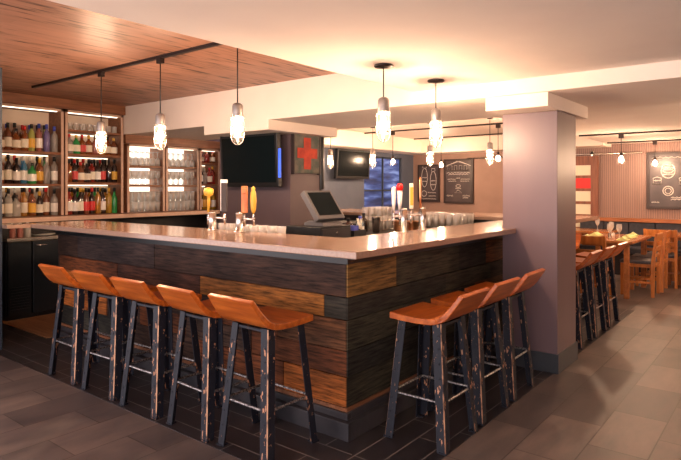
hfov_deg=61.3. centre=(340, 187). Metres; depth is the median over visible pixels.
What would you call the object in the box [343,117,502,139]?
ceiling
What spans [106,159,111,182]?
bottle
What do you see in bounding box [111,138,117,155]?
bottle
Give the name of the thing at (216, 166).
corner shelf
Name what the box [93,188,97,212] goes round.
bottle
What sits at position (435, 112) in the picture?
socket
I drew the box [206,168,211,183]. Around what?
bottle
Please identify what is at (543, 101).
trim
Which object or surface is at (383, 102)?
socket
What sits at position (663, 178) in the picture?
chalkboard
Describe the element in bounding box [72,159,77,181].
bottle
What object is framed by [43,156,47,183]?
bottle
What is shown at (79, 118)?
shelf
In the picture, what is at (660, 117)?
ceiling
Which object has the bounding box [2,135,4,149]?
bottle
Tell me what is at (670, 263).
dining chair
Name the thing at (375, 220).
shaker
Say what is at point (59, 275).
bar stool
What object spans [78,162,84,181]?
bottle
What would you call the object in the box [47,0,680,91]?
ceiling
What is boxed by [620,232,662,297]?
dining chair
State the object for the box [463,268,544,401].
bar stool
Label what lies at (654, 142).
pendant
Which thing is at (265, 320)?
bar stool
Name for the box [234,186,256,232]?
tap
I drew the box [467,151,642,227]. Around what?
barn door
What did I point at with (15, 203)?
bottle
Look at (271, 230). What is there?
counter
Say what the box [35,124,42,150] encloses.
bottle
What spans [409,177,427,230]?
tap
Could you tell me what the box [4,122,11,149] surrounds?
bottle
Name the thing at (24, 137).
bottle
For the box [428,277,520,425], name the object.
bar stool
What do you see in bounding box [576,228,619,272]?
dining table
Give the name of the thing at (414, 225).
copper pot
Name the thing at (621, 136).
pendant
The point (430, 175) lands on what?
chalkboard
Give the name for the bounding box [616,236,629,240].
folded napkin
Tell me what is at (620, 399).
floor
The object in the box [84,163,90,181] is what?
bottle
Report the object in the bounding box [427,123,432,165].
pendant lamp
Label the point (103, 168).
bottle
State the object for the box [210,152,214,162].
bottle
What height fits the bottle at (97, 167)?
0.292 m
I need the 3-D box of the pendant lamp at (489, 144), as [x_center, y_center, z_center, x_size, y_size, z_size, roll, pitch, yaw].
[1.977,-0.619,7.610,0.098,0.652,0.098,0,0,38]
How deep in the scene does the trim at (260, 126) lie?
6.30 m
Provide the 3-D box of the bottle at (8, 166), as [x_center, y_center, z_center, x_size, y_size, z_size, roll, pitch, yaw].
[-3.804,-0.208,6.580,0.078,0.335,0.078,0,0,40]
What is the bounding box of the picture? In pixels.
[291,134,320,174]
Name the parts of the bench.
seat, backrest, rail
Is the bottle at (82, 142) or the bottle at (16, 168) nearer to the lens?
the bottle at (16, 168)
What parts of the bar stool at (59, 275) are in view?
leg, backrest, leg, seat, leg, leg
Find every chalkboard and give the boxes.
[418,164,439,201]
[444,159,473,203]
[647,151,680,208]
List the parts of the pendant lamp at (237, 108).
cord, bulb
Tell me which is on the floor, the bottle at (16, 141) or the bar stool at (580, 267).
the bar stool at (580, 267)
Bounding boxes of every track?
[31,42,222,88]
[364,123,502,133]
[414,133,502,139]
[579,129,680,136]
[607,139,680,143]
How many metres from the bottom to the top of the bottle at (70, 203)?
0.335 m
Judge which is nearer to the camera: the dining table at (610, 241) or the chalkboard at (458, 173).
the dining table at (610, 241)
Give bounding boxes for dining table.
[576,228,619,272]
[578,233,651,298]
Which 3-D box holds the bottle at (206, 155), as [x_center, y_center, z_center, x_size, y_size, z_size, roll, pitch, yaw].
[-2.048,-0.466,8.792,0.098,0.190,0.098,0,0,-28]
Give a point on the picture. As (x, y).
(305, 149)
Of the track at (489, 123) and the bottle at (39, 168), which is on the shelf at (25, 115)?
the bottle at (39, 168)
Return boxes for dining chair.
[576,236,611,298]
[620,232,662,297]
[630,230,670,292]
[643,229,680,288]
[666,232,680,284]
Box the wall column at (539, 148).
[503,110,575,354]
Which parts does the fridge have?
louvred panel, door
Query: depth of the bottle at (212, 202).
8.85 m
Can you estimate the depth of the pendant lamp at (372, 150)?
8.76 m
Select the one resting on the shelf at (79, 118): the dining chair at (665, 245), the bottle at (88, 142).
the bottle at (88, 142)
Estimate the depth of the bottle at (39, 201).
6.82 m
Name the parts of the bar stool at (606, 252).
seat, leg, leg, backrest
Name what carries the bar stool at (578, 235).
on the floor
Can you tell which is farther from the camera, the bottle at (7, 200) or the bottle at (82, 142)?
the bottle at (82, 142)
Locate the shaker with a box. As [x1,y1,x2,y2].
[372,217,380,232]
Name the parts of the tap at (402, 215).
handle, handle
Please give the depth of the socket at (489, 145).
7.58 m
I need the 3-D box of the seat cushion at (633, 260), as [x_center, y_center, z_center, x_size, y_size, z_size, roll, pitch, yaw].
[4.059,0.997,7.828,0.390,0.044,0.410,0,0,38]
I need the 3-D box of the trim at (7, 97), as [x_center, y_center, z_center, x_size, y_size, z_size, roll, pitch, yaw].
[-3.612,-1.008,6.926,0.390,0.117,2.004,0,0,38]
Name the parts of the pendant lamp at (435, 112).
bulb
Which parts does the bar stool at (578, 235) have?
backrest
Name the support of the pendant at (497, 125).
hanging from the track at (489, 123)
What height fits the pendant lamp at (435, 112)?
0.514 m
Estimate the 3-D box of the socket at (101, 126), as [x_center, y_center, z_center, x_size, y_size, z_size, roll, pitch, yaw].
[-2.178,-0.549,5.232,0.080,0.099,0.080,0,0,38]
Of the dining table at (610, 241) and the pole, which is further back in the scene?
the dining table at (610, 241)
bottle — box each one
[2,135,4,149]
[2,163,3,183]
[2,197,3,216]
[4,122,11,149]
[4,154,11,183]
[4,188,9,215]
[4,189,12,216]
[11,123,15,135]
[11,188,17,215]
[11,195,20,216]
[12,128,20,149]
[12,158,19,183]
[20,126,28,150]
[20,156,27,183]
[20,188,27,215]
[27,163,36,183]
[28,124,34,150]
[28,189,35,215]
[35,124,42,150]
[35,125,40,150]
[36,158,43,183]
[36,191,42,215]
[41,125,47,151]
[43,124,49,151]
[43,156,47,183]
[43,188,49,215]
[50,189,57,214]
[51,157,57,183]
[68,134,73,153]
[68,159,71,181]
[68,188,72,214]
[72,135,80,153]
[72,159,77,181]
[72,189,77,214]
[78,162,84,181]
[78,188,83,213]
[79,135,85,153]
[83,188,89,213]
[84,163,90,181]
[86,135,91,153]
[89,160,94,181]
[89,188,94,213]
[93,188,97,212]
[95,160,100,182]
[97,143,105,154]
[98,188,100,212]
[99,188,105,212]
[100,159,105,182]
[104,137,110,154]
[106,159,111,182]
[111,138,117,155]
[111,188,116,212]
[112,159,116,182]
[203,189,206,209]
[204,151,209,162]
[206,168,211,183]
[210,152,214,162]
[210,166,214,183]
[210,190,215,208]
[344,218,351,224]
[362,213,367,231]
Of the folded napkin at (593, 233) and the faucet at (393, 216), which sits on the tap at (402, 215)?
the faucet at (393, 216)
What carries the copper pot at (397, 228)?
on the bar counter at (351, 334)
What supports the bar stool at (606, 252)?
on the floor
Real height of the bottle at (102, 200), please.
0.335 m
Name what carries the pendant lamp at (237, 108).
hanging from the track at (213, 44)
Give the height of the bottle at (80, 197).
0.335 m
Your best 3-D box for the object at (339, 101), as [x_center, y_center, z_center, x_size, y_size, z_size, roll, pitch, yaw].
[1.706,-0.934,4.828,11.300,0.471,1.285,0,0,38]
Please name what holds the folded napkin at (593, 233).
on the dining table at (610, 241)
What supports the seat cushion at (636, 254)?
on the dining chair at (665, 245)
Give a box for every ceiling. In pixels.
[0,0,334,105]
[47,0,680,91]
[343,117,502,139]
[498,103,680,143]
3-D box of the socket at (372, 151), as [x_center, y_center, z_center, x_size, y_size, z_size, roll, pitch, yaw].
[0.493,-0.544,8.781,0.080,0.099,0.080,0,0,38]
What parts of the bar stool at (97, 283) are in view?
leg, backrest, leg, leg, seat, leg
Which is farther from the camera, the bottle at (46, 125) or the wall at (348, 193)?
the wall at (348, 193)
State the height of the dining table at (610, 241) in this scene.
0.750 m
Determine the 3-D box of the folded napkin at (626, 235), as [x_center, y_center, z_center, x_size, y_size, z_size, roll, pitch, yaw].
[4.005,0.674,7.985,0.140,0.050,0.260,0,0,44]
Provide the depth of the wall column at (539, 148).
4.59 m
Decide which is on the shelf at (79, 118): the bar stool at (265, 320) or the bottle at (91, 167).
the bottle at (91, 167)
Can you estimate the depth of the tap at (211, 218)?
4.42 m
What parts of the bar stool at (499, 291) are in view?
leg, seat, leg, leg, backrest, leg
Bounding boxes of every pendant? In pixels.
[391,132,394,163]
[496,124,500,160]
[618,134,623,161]
[653,141,656,164]
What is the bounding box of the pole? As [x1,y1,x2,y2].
[319,137,323,190]
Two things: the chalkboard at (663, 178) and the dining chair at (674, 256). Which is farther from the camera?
the chalkboard at (663, 178)
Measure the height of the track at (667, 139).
0.024 m
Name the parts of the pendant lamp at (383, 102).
bulb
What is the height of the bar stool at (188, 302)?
0.863 m
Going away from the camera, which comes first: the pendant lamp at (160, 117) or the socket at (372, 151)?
the pendant lamp at (160, 117)
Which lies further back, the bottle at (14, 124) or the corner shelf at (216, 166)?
the corner shelf at (216, 166)
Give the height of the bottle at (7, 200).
0.335 m
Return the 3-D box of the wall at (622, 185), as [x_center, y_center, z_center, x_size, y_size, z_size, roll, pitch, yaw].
[5.752,0.140,9.313,10.500,2.620,0.150,0,0,38]
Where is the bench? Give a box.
[580,217,680,276]
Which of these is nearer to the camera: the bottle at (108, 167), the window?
the bottle at (108, 167)
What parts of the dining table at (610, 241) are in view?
leg, leg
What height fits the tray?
0.070 m
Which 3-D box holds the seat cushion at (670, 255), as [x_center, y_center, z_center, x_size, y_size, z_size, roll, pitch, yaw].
[4.776,0.997,8.511,0.410,0.044,0.390,0,0,38]
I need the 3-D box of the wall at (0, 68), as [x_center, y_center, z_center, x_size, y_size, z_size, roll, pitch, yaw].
[-4.064,0.191,5.344,1.900,2.512,0.960,0,0,38]
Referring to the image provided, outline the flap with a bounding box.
[2,223,30,228]
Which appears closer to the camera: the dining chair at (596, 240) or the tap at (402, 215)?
the tap at (402, 215)
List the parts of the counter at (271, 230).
cash drawer, drawer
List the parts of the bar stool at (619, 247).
seat, leg, leg, leg, backrest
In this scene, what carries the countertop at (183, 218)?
on the floor
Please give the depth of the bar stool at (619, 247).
6.06 m
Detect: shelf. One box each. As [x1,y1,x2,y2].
[2,103,63,215]
[64,110,122,214]
[123,144,164,212]
[165,146,198,210]
[199,148,219,209]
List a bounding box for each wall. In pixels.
[0,68,1,349]
[18,139,219,228]
[322,148,412,210]
[413,141,680,248]
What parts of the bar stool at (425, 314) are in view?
leg, seat, leg, leg, backrest, leg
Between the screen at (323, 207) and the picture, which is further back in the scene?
the picture
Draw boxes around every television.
[220,133,281,186]
[334,148,369,178]
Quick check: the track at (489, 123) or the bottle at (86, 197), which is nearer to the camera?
the bottle at (86, 197)
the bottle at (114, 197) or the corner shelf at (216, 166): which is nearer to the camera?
the bottle at (114, 197)
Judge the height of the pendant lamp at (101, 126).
0.748 m
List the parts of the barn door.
door rail, glazed panel, glazed panel, glazed panel, glazed panel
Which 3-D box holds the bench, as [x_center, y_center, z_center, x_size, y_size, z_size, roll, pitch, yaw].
[5.738,0.988,8.892,4.000,0.925,0.510,0,0,38]
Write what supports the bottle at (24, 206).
on the countertop at (183, 218)
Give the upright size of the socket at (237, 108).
0.099 m
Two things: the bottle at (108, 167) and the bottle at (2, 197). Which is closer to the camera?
the bottle at (2, 197)
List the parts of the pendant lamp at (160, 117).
bulb, cord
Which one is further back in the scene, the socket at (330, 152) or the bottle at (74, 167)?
the socket at (330, 152)
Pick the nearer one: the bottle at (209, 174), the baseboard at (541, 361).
the baseboard at (541, 361)
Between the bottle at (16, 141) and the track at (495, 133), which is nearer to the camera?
the bottle at (16, 141)
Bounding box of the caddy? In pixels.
[350,218,365,236]
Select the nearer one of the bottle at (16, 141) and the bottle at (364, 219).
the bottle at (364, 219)
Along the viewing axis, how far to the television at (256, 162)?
6.52 m
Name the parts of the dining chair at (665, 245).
leg, leg, leg, leg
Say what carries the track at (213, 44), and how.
attached to the ceiling at (42, 41)
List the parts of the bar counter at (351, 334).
rail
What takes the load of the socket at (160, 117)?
attached to the pendant lamp at (160, 117)
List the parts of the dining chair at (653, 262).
leg, seat frame, leg, leg, rail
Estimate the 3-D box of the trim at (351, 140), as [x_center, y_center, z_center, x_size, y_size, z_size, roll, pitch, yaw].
[1.510,-0.832,9.182,4.000,0.266,5.310,0,0,38]
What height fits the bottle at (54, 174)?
0.326 m
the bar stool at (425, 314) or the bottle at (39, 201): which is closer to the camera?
the bar stool at (425, 314)
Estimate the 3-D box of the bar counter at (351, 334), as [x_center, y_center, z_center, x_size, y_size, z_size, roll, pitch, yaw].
[-0.222,0.913,6.113,3.955,1.067,4.155,0,0,38]
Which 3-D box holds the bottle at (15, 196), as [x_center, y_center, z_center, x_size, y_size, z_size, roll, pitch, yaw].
[-3.747,0.214,6.642,0.098,0.252,0.098,0,0,13]
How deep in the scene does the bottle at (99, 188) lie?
7.58 m
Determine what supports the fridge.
on the floor
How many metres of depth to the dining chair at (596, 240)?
7.25 m
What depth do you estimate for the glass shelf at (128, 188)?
8.12 m
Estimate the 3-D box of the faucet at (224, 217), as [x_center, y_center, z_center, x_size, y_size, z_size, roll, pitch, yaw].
[-0.934,0.239,4.433,0.105,0.096,0.027,0,0,0]
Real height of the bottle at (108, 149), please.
0.245 m
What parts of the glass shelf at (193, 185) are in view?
panel, panel, shelf, shelf, panel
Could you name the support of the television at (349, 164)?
attached to the wall at (348, 193)
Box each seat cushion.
[620,257,656,264]
[630,253,664,257]
[647,251,680,257]
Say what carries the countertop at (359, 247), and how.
on the bar counter at (351, 334)
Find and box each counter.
[53,215,502,441]
[244,224,394,237]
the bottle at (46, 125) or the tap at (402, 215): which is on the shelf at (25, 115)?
the bottle at (46, 125)
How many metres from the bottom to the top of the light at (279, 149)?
0.320 m
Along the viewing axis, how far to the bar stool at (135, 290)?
3.74 m
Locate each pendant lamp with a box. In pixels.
[95,72,106,153]
[154,58,166,149]
[230,48,244,144]
[327,137,333,168]
[370,127,375,167]
[374,63,392,142]
[427,79,443,147]
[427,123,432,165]
[486,118,493,164]
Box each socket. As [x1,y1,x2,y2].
[96,121,105,131]
[155,113,164,125]
[232,103,242,117]
[328,149,332,155]
[370,148,374,154]
[378,97,388,111]
[427,145,432,151]
[431,108,440,121]
[487,142,492,149]
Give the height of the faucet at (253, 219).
0.096 m
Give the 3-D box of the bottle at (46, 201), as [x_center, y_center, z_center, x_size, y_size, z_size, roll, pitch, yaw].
[-3.544,0.172,6.917,0.080,0.335,0.081,0,0,30]
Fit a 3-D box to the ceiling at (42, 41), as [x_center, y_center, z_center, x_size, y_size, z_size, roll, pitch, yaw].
[-3.334,-1.119,3.715,4.763,0.103,6.704,0,0,38]
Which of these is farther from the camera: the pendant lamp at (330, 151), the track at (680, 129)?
the pendant lamp at (330, 151)
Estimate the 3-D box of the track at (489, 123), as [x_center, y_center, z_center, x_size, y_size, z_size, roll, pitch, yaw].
[1.783,-0.953,9.101,3.442,0.024,0.040,0,0,38]
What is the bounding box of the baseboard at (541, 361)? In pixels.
[503,341,577,373]
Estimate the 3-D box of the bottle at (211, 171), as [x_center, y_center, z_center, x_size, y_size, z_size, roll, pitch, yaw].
[-1.982,-0.188,8.894,0.083,0.275,0.083,0,0,16]
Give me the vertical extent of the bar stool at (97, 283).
0.863 m
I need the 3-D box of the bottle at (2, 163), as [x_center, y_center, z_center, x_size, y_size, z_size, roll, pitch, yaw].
[-3.852,-0.198,6.510,0.078,0.316,0.078,0,0,-41]
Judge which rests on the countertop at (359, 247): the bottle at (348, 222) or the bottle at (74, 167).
the bottle at (348, 222)
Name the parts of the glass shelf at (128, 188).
panel, panel, shelf, shelf, panel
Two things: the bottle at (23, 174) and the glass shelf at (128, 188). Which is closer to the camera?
the bottle at (23, 174)
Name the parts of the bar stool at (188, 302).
leg, backrest, leg, seat, leg, leg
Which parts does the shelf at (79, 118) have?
panel, panel, panel, shelf, shelf, shelf, panel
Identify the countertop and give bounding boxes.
[2,209,219,234]
[24,209,598,259]
[341,219,456,228]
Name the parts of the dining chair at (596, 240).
rail, leg, leg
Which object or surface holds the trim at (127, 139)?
attached to the wall at (217, 140)
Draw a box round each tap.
[204,180,227,230]
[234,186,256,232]
[391,183,408,232]
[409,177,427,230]
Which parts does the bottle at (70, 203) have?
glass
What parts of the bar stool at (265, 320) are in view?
leg, backrest, leg, seat, leg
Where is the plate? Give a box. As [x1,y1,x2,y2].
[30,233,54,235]
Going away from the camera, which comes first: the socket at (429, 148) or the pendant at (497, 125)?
the socket at (429, 148)
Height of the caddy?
0.161 m
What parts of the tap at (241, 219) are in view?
handle, handle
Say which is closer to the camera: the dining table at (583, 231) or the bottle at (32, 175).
the bottle at (32, 175)
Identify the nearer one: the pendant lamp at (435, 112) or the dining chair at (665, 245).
the pendant lamp at (435, 112)
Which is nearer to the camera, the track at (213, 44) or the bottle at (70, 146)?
the track at (213, 44)
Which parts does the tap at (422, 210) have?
handle, handle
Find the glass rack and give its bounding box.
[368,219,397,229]
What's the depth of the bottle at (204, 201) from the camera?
8.74 m
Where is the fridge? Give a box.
[2,232,59,320]
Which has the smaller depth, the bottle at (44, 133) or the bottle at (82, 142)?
the bottle at (44, 133)
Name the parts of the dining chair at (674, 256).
leg, rail, leg, leg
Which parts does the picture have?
edge frame, edge frame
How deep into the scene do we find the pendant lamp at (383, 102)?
3.78 m
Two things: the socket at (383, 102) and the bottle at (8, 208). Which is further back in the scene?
the bottle at (8, 208)
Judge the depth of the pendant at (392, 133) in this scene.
9.79 m
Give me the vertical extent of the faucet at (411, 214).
0.107 m
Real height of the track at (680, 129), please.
0.024 m
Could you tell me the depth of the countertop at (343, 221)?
6.91 m
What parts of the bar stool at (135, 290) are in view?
leg, backrest, leg, leg, seat, leg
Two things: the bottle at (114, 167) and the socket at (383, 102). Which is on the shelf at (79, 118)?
the bottle at (114, 167)
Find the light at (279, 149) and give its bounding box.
[278,148,280,177]
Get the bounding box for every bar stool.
[38,264,122,384]
[71,270,157,400]
[109,276,201,419]
[156,284,259,442]
[208,293,318,459]
[383,287,489,455]
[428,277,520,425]
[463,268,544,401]
[576,233,580,302]
[576,242,627,327]
[576,245,615,337]
[576,249,602,348]
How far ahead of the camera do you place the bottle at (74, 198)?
7.15 m
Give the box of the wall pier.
[220,134,318,229]
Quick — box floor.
[0,274,680,459]
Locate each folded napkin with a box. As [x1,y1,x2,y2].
[590,232,602,235]
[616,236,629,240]
[620,234,635,237]
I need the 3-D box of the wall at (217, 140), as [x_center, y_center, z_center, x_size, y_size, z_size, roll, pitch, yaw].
[-3.009,0.140,7.569,0.800,2.620,3.760,0,0,38]
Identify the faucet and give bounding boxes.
[216,212,225,223]
[246,213,254,225]
[392,210,398,224]
[410,209,418,222]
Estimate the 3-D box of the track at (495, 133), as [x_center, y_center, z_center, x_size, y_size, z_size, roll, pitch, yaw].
[2.793,-0.953,10.341,3.392,0.024,0.040,0,0,38]
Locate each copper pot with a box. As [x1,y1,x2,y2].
[394,220,408,231]
[409,221,418,230]
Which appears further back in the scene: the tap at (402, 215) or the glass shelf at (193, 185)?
the glass shelf at (193, 185)
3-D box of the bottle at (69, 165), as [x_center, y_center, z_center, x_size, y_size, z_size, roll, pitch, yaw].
[-3.363,-0.204,7.119,0.083,0.288,0.083,0,0,-37]
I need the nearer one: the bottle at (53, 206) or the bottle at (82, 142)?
the bottle at (53, 206)
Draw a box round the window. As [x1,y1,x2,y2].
[364,156,400,208]
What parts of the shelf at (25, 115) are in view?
panel, shelf, shelf, panel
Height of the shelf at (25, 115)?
1.283 m
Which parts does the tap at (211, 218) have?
handle, handle, handle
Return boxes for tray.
[351,229,365,236]
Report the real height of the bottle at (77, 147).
0.237 m
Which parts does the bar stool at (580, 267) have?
leg, leg, backrest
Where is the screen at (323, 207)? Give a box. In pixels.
[300,191,344,226]
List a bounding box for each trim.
[2,92,125,115]
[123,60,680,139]
[123,134,219,149]
[204,119,336,137]
[324,130,610,154]
[486,92,587,119]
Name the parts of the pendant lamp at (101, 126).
bulb, cord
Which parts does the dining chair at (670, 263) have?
leg, leg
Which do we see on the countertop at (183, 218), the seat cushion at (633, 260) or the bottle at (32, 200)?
the bottle at (32, 200)
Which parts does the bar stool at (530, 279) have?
leg, seat, leg, leg, leg, backrest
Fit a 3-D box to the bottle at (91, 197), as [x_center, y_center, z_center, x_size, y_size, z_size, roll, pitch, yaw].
[-3.180,0.172,7.355,0.081,0.335,0.080,0,0,-24]
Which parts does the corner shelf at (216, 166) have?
panel, panel, shelf, shelf, panel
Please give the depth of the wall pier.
6.60 m
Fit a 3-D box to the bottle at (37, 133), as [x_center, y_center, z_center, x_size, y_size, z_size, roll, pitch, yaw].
[-3.674,-0.587,6.969,0.081,0.329,0.080,0,0,-38]
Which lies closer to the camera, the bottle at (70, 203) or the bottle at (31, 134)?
the bottle at (31, 134)

